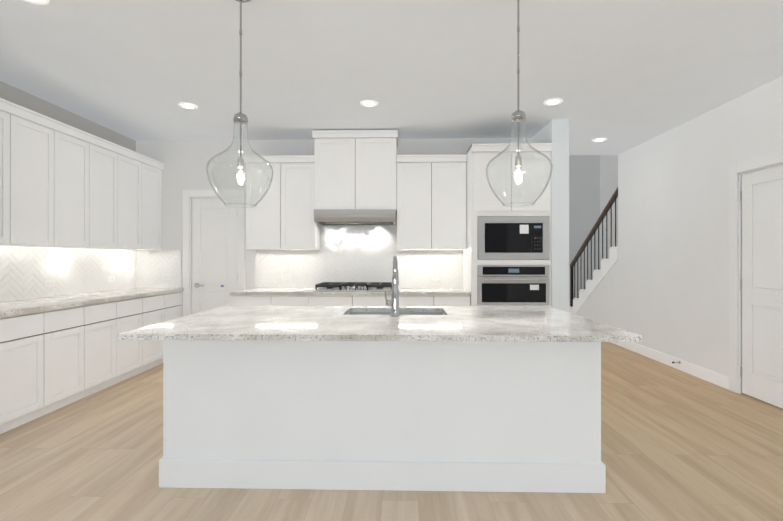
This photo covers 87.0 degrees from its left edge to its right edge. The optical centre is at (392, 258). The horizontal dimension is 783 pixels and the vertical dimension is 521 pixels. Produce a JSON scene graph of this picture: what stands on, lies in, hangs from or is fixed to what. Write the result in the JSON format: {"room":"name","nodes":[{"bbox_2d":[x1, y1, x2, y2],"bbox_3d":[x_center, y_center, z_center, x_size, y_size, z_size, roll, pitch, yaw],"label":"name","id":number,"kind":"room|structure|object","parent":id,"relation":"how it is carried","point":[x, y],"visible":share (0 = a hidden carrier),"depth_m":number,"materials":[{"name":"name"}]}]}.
{"room":"kitchen","nodes":[
{"label":"kitchen","id":0,"kind":"room"},
{"bbox_2d":[0,81,135,299],"bbox_3d":[-3.553,-0.129,1.109,0.120,2.850,8.920,0,0,1],"label":"wall","id":1,"kind":"structure","parent":0,"point":[12,94],"depth_m":4.26,"materials":[{"name":"grey paint"}]},
{"bbox_2d":[0,98,19,245],"bbox_3d":[-3.269,-0.682,3.158,0.350,1.140,0.479,0,0,1],"label":"upper cabinet","id":2,"kind":"object","parent":1,"relation":"attached to","point":[9,111],"depth_m":3.33,"materials":[{"name":"grey wood"}]},
{"bbox_2d":[20,106,63,245],"bbox_3d":[-3.260,-0.681,3.548,0.350,1.140,0.538,0,0,1],"label":"upper cabinet","id":3,"kind":"object","parent":1,"relation":"attached to","point":[63,185],"depth_m":3.62,"materials":[{"name":"grey wood"}]},
{"bbox_2d":[31,123,95,248],"bbox_3d":[-3.251,-0.681,3.969,0.350,1.140,0.539,0,0,1],"label":"upper cabinet","id":4,"kind":"object","parent":1,"relation":"attached to","point":[79,146],"depth_m":4.06,"materials":[{"name":"grey wood"}]},
{"bbox_2d":[0,246,135,301],"bbox_3d":[-3.416,0.137,4.142,0.011,0.493,2.584,0,0,1],"label":"backsplash","id":5,"kind":"structure","parent":1,"relation":"attached to","point":[26,272],"depth_m":4.25,"materials":[{"name":"white tile"}]},
{"bbox_2d":[44,279,54,286],"bbox_3d":[-3.407,0.249,4.096,0.007,0.072,0.116,0,0,1],"label":"electrical outlet","id":6,"kind":"object","parent":5,"relation":"attached to","point":[49,283],"visible":1,"depth_m":4.09,"materials":[{"name":"white plastic"}]},
{"bbox_2d":[108,276,114,281],"bbox_3d":[-3.387,0.250,4.965,0.007,0.072,0.116,0,0,1],"label":"electrical outlet","id":7,"kind":"object","parent":5,"relation":"attached to","point":[111,278],"visible":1,"depth_m":4.96,"materials":[{"name":"white plastic"}]},
{"bbox_2d":[96,136,123,249],"bbox_3d":[-3.241,-0.680,4.389,0.350,1.140,0.538,0,0,1],"label":"upper cabinet","id":8,"kind":"object","parent":1,"relation":"attached to","point":[109,155],"depth_m":4.48,"materials":[{"name":"grey wood"}]},
{"bbox_2d":[124,147,147,249],"bbox_3d":[-3.231,-0.680,4.809,0.350,1.140,0.538,0,0,1],"label":"upper cabinet","id":9,"kind":"object","parent":1,"relation":"attached to","point":[135,165],"depth_m":4.91,"materials":[{"name":"grey wood"}]},
{"bbox_2d":[148,158,163,249],"bbox_3d":[-3.222,-0.679,5.199,0.350,1.140,0.479,0,0,1],"label":"upper cabinet","id":10,"kind":"object","parent":1,"relation":"attached to","point":[155,168],"depth_m":5.29,"materials":[{"name":"grey wood"}]},
{"bbox_2d":[136,138,531,304],"bbox_3d":[-0.798,-0.124,5.447,5.190,2.850,0.120,0,0,1],"label":"wall","id":11,"kind":"structure","parent":0,"point":[185,164],"depth_m":5.42,"materials":[{"name":"grey paint"}]},
{"bbox_2d":[136,250,180,287],"bbox_3d":[-3.083,0.138,5.432,0.598,0.493,0.011,0,0,1],"label":"backsplash","id":12,"kind":"structure","parent":11,"relation":"attached to","point":[153,267],"depth_m":5.43,"materials":[{"name":"white tile"}]},
{"bbox_2d":[163,275,171,279],"bbox_3d":[-2.964,0.251,5.418,0.116,0.072,0.007,0,0,1],"label":"electrical outlet","id":13,"kind":"object","parent":12,"relation":"attached to","point":[167,277],"visible":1,"depth_m":5.42,"materials":[{"name":"white plastic"}]},
{"bbox_2d":[183,190,244,316],"bbox_3d":[-2.349,0.202,5.418,0.821,2.197,0.030,0,0,1],"label":"door frame","id":14,"kind":"structure","parent":11,"relation":"attached to","point":[188,195],"depth_m":5.41,"materials":[{"name":"white wood"}]},
{"bbox_2d":[192,198,236,313],"bbox_3d":[-2.345,0.250,5.422,0.612,2.077,0.097,0,0,1],"label":"pantry door","id":15,"kind":"structure","parent":11,"relation":"in","point":[214,252],"depth_m":5.44,"materials":[{"name":"white wood"}]},
{"bbox_2d":[243,155,320,249],"bbox_3d":[-1.382,-0.679,5.208,0.873,1.140,0.382,0,0,1],"label":"upper cabinet","id":16,"kind":"object","parent":11,"relation":"attached to","point":[280,215],"visible":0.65,"depth_m":5.05,"materials":[{"name":"grey wood"}]},
{"bbox_2d":[312,130,397,212],"bbox_3d":[-0.450,-1.055,5.153,1.030,0.948,0.450,0,0,1],"label":"upper cabinet","id":17,"kind":"object","parent":11,"relation":"attached to","point":[355,169],"visible":0.85,"depth_m":4.96,"materials":[{"name":"grey wood"}]},
{"bbox_2d":[314,209,395,224],"bbox_3d":[-0.450,-0.505,5.128,0.970,0.148,0.498,0,0,1],"label":"range hood","id":18,"kind":"object","parent":11,"relation":"attached to","point":[354,216],"visible":0.98,"depth_m":4.89,"materials":[{"name":"silver metal"}]},
{"bbox_2d":[255,225,462,287],"bbox_3d":[-0.453,-0.024,5.372,2.704,0.817,0.011,0,0,1],"label":"backsplash","id":19,"kind":"structure","parent":11,"relation":"attached to","point":[356,253],"depth_m":5.37,"materials":[{"name":"white tile"}]},
{"bbox_2d":[397,154,466,249],"bbox_3d":[0.472,-0.679,5.165,0.848,1.140,0.382,0,0,1],"label":"upper cabinet","id":20,"kind":"object","parent":11,"relation":"attached to","point":[431,202],"visible":1,"depth_m":5.01,"materials":[{"name":"grey wood"}]},
{"bbox_2d":[0,342,782,520],"bbox_3d":[0.452,1.358,2.806,8.410,0.120,13.100,0,0,1],"label":"floor","id":21,"kind":"structure","parent":0,"point":[678,445],"depth_m":2.50,"materials":[{"name":"brown wood"}]},
{"bbox_2d":[0,310,51,433],"bbox_3d":[-3.130,0.856,3.116,0.630,0.884,0.552,0,0,1],"label":"base cabinet","id":22,"kind":"object","parent":21,"relation":"on","point":[25,339],"depth_m":3.17,"materials":[{"name":"grey wood"}]},
{"bbox_2d":[0,288,183,317],"bbox_3d":[-3.095,0.405,4.138,0.653,0.042,2.594,0,0,1],"label":"countertop","id":23,"kind":"structure","parent":22,"relation":"on","point":[19,307],"depth_m":3.84,"materials":[{"name":"white stone"}]},
{"bbox_2d":[52,304,91,410],"bbox_3d":[-3.120,0.856,3.543,0.630,0.884,0.538,0,0,1],"label":"base cabinet","id":24,"kind":"object","parent":21,"relation":"on","point":[52,360],"depth_m":3.61,"materials":[{"name":"grey wood"}]},
{"bbox_2d":[92,300,123,393],"bbox_3d":[-3.111,0.857,3.964,0.630,0.884,0.539,0,0,1],"label":"base cabinet","id":25,"kind":"object","parent":21,"relation":"on","point":[107,317],"depth_m":4.05,"materials":[{"name":"grey wood"}]},
{"bbox_2d":[124,296,147,379],"bbox_3d":[-3.101,0.857,4.384,0.630,0.884,0.538,0,0,1],"label":"base cabinet","id":26,"kind":"object","parent":21,"relation":"on","point":[135,309],"depth_m":4.48,"materials":[{"name":"grey wood"}]},
{"bbox_2d":[148,293,167,369],"bbox_3d":[-3.091,0.858,4.804,0.630,0.884,0.538,0,0,1],"label":"base cabinet","id":27,"kind":"object","parent":21,"relation":"on","point":[157,304],"depth_m":4.86,"materials":[{"name":"grey wood"}]},
{"bbox_2d":[168,291,182,319],"bbox_3d":[-3.082,0.858,5.194,0.630,0.884,0.479,0,0,1],"label":"base cabinet","id":28,"kind":"object","parent":21,"relation":"on","point":[175,299],"depth_m":5.25,"materials":[{"name":"grey wood"}]},
{"bbox_2d":[234,295,313,305],"bbox_3d":[-1.375,0.858,5.082,0.934,0.884,0.630,0,0,1],"label":"base cabinet","id":29,"kind":"object","parent":21,"relation":"on","point":[298,300],"depth_m":4.77,"materials":[{"name":"grey wood"}]},
{"bbox_2d":[314,295,401,305],"bbox_3d":[-0.462,0.858,5.061,1.128,0.884,0.630,0,0,1],"label":"base cabinet","id":30,"kind":"object","parent":21,"relation":"on","point":[319,300],"depth_m":4.75,"materials":[{"name":"grey wood"}]},
{"bbox_2d":[230,288,470,295],"bbox_3d":[-0.490,0.406,5.051,2.765,0.042,0.653,0,0,1],"label":"countertop","id":31,"kind":"structure","parent":30,"relation":"on","point":[402,291],"depth_m":4.75,"materials":[{"name":"white stone"}]},
{"bbox_2d":[314,282,391,290],"bbox_3d":[-0.452,0.346,5.038,0.930,0.078,0.520,0,0,1],"label":"cooktop","id":32,"kind":"object","parent":31,"relation":"in","point":[355,286],"visible":0.94,"depth_m":4.88,"materials":[{"name":"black metal"}]},
{"bbox_2d":[159,309,629,492],"bbox_3d":[-0.067,0.856,2.715,2.499,0.885,1.188,0,0,1],"label":"kitchen island","id":33,"kind":"object","parent":21,"relation":"on","point":[467,398],"depth_m":2.32,"materials":[{"name":"white wood"}]},
{"bbox_2d":[118,313,641,340],"bbox_3d":[-0.075,0.397,2.426,2.612,0.030,0.746,0,0,1],"label":"island countertop","id":34,"kind":"structure","parent":33,"relation":"on","point":[197,326],"depth_m":2.24,"materials":[{"name":"white stone"}]},
{"bbox_2d":[384,255,399,315],"bbox_3d":[-0.004,0.181,2.822,0.106,0.401,0.226,0,0,1],"label":"faucet","id":35,"kind":"object","parent":34,"relation":"on","point":[393,302],"visible":1,"depth_m":2.73,"materials":[{"name":"silver metal"}]},
{"bbox_2d":[202,305,565,312],"bbox_3d":[-0.060,0.398,3.061,2.612,0.030,0.524,0,0,1],"label":"island countertop","id":36,"kind":"structure","parent":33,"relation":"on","point":[227,308],"depth_m":3.08,"materials":[{"name":"white stone"}]},
{"bbox_2d":[402,296,469,305],"bbox_3d":[0.438,0.858,5.040,0.910,0.884,0.630,0,0,1],"label":"base cabinet","id":37,"kind":"object","parent":21,"relation":"on","point":[406,300],"depth_m":4.73,"materials":[{"name":"grey wood"}]},
{"bbox_2d":[463,143,551,305],"bbox_3d":[1.340,0.008,4.977,0.889,2.585,0.718,0,0,1],"label":"tall cabinet","id":38,"kind":"object","parent":21,"relation":"on","point":[482,199],"visible":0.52,"depth_m":4.66,"materials":[{"name":"grey wood"}]},
{"bbox_2d":[478,216,548,258],"bbox_3d":[1.367,-0.230,4.879,0.800,0.484,0.460,0,0,1],"label":"microwave","id":39,"kind":"object","parent":38,"relation":"in","point":[513,237],"visible":1,"depth_m":4.65,"materials":[{"name":"grey glass"}]},
{"bbox_2d":[478,265,549,304],"bbox_3d":[1.366,0.303,4.853,0.800,0.450,0.511,0,0,1],"label":"wall oven","id":40,"kind":"object","parent":38,"relation":"in","point":[513,284],"visible":1,"depth_m":4.65,"materials":[{"name":"grey metal"}]},
{"bbox_2d":[569,246,617,314],"bbox_3d":[3.915,0.470,7.104,1.075,1.665,2.491,0,0,1],"label":"staircase","id":41,"kind":"structure","parent":21,"relation":"on","point":[607,265],"depth_m":6.88,"materials":[{"name":"white wood"}]},
{"bbox_2d":[570,187,617,306],"bbox_3d":[3.441,-0.082,7.107,0.060,2.028,1.810,0,0,1],"label":"stair railing","id":42,"kind":"object","parent":41,"relation":"on","point":[612,200],"visible":0.81,"depth_m":7.09,"materials":[{"name":"black metal"}]},
{"bbox_2d":[0,0,782,154],"bbox_3d":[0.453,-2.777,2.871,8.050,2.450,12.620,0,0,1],"label":"ceiling","id":43,"kind":"structure","parent":0,"point":[621,76],"depth_m":3.29,"materials":[{"name":"paint"}]},
{"bbox_2d":[24,0,48,4],"bbox_3d":[-2.143,-1.549,2.434,0.180,0.006,0.180,0,0,1],"label":"recessed light","id":44,"kind":"object","parent":43,"relation":"in","point":[41,2],"visible":1,"depth_m":2.49,"materials":[{"name":"white plastic"}]},
{"bbox_2d":[178,102,197,108],"bbox_3d":[-2.082,-1.547,4.198,0.180,0.006,0.180,0,0,1],"label":"recessed light","id":45,"kind":"object","parent":43,"relation":"in","point":[185,105],"visible":0.98,"depth_m":4.18,"materials":[{"name":"white plastic"}]},
{"bbox_2d":[206,0,272,207],"bbox_3d":[-0.892,-0.928,2.419,0.368,1.247,0.368,0,0,1],"label":"pendant light","id":46,"kind":"object","parent":43,"relation":"hanging from","point":[240,118],"visible":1,"depth_m":2.41,"materials":[{"name":"clear glass"}]},
{"bbox_2d":[360,100,377,106],"bbox_3d":[-0.239,-1.547,4.135,0.180,0.006,0.180,0,0,1],"label":"recessed light","id":47,"kind":"object","parent":43,"relation":"in","point":[368,103],"visible":1,"depth_m":4.13,"materials":[{"name":"white plastic"}]},
{"bbox_2d":[486,0,552,206],"bbox_3d":[0.723,-0.928,2.382,0.368,1.247,0.368,0,0,1],"label":"pendant light","id":48,"kind":"object","parent":43,"relation":"hanging from","point":[518,116],"visible":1,"depth_m":2.37,"materials":[{"name":"clear glass"}]},
{"bbox_2d":[543,98,562,105],"bbox_3d":[1.587,-1.547,4.094,0.180,0.006,0.180,0,0,1],"label":"recessed light","id":49,"kind":"object","parent":43,"relation":"in","point":[554,101],"visible":1,"depth_m":4.08,"materials":[{"name":"white plastic"}]},
{"bbox_2d":[592,138,606,141],"bbox_3d":[2.697,-1.545,5.399,0.180,0.006,0.180,0,0,1],"label":"recessed light","id":50,"kind":"object","parent":43,"relation":"in","point":[598,139],"visible":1,"depth_m":5.38,"materials":[{"name":"white plastic"}]},
{"bbox_2d":[532,120,568,311],"bbox_3d":[1.925,-1.297,6.881,0.190,5.200,4.530,0,0,1],"label":"wall","id":51,"kind":"structure","parent":0,"point":[555,133],"depth_m":4.62,"materials":[{"name":"grey paint"}]},
{"bbox_2d":[569,155,599,305],"bbox_3d":[3.346,-1.295,9.054,2.550,5.200,0.120,0,0,1],"label":"wall","id":52,"kind":"structure","parent":0,"point":[584,192],"depth_m":8.98,"materials":[{"name":"grey paint"}]},
{"bbox_2d":[600,155,617,269],"bbox_3d":[4.416,-1.302,2.718,0.120,5.200,12.500,0,0,1],"label":"wall","id":53,"kind":"structure","parent":0,"point":[608,175],"depth_m":8.61,"materials":[{"name":"grey paint"}]},
{"bbox_2d":[571,76,782,392],"bbox_3d":[3.349,-0.128,2.414,0.120,2.850,11.846,0,0,1],"label":"wall","id":54,"kind":"structure","parent":0,"point":[673,242],"depth_m":4.72,"materials":[{"name":"grey paint"}]},
{"bbox_2d":[611,342,728,389],"bbox_3d":[3.365,1.239,6.179,0.016,0.125,4.222,0,0,1],"label":"baseboard","id":55,"kind":"structure","parent":54,"relation":"attached to","point":[715,378],"depth_m":4.76,"materials":[{"name":"white wood"}]},
{"bbox_2d":[729,150,782,393],"bbox_3d":[3.312,0.191,3.608,0.030,2.215,0.922,0,0,1],"label":"door frame","id":56,"kind":"structure","parent":54,"relation":"attached to","point":[763,161],"depth_m":3.97,"materials":[{"name":"white wood"}]},
{"bbox_2d":[740,165,782,408],"bbox_3d":[3.317,0.243,3.611,0.097,2.087,0.696,0,0,1],"label":"door","id":57,"kind":"structure","parent":54,"relation":"in","point":[761,198],"depth_m":3.72,"materials":[{"name":"white wood"}]}
]}

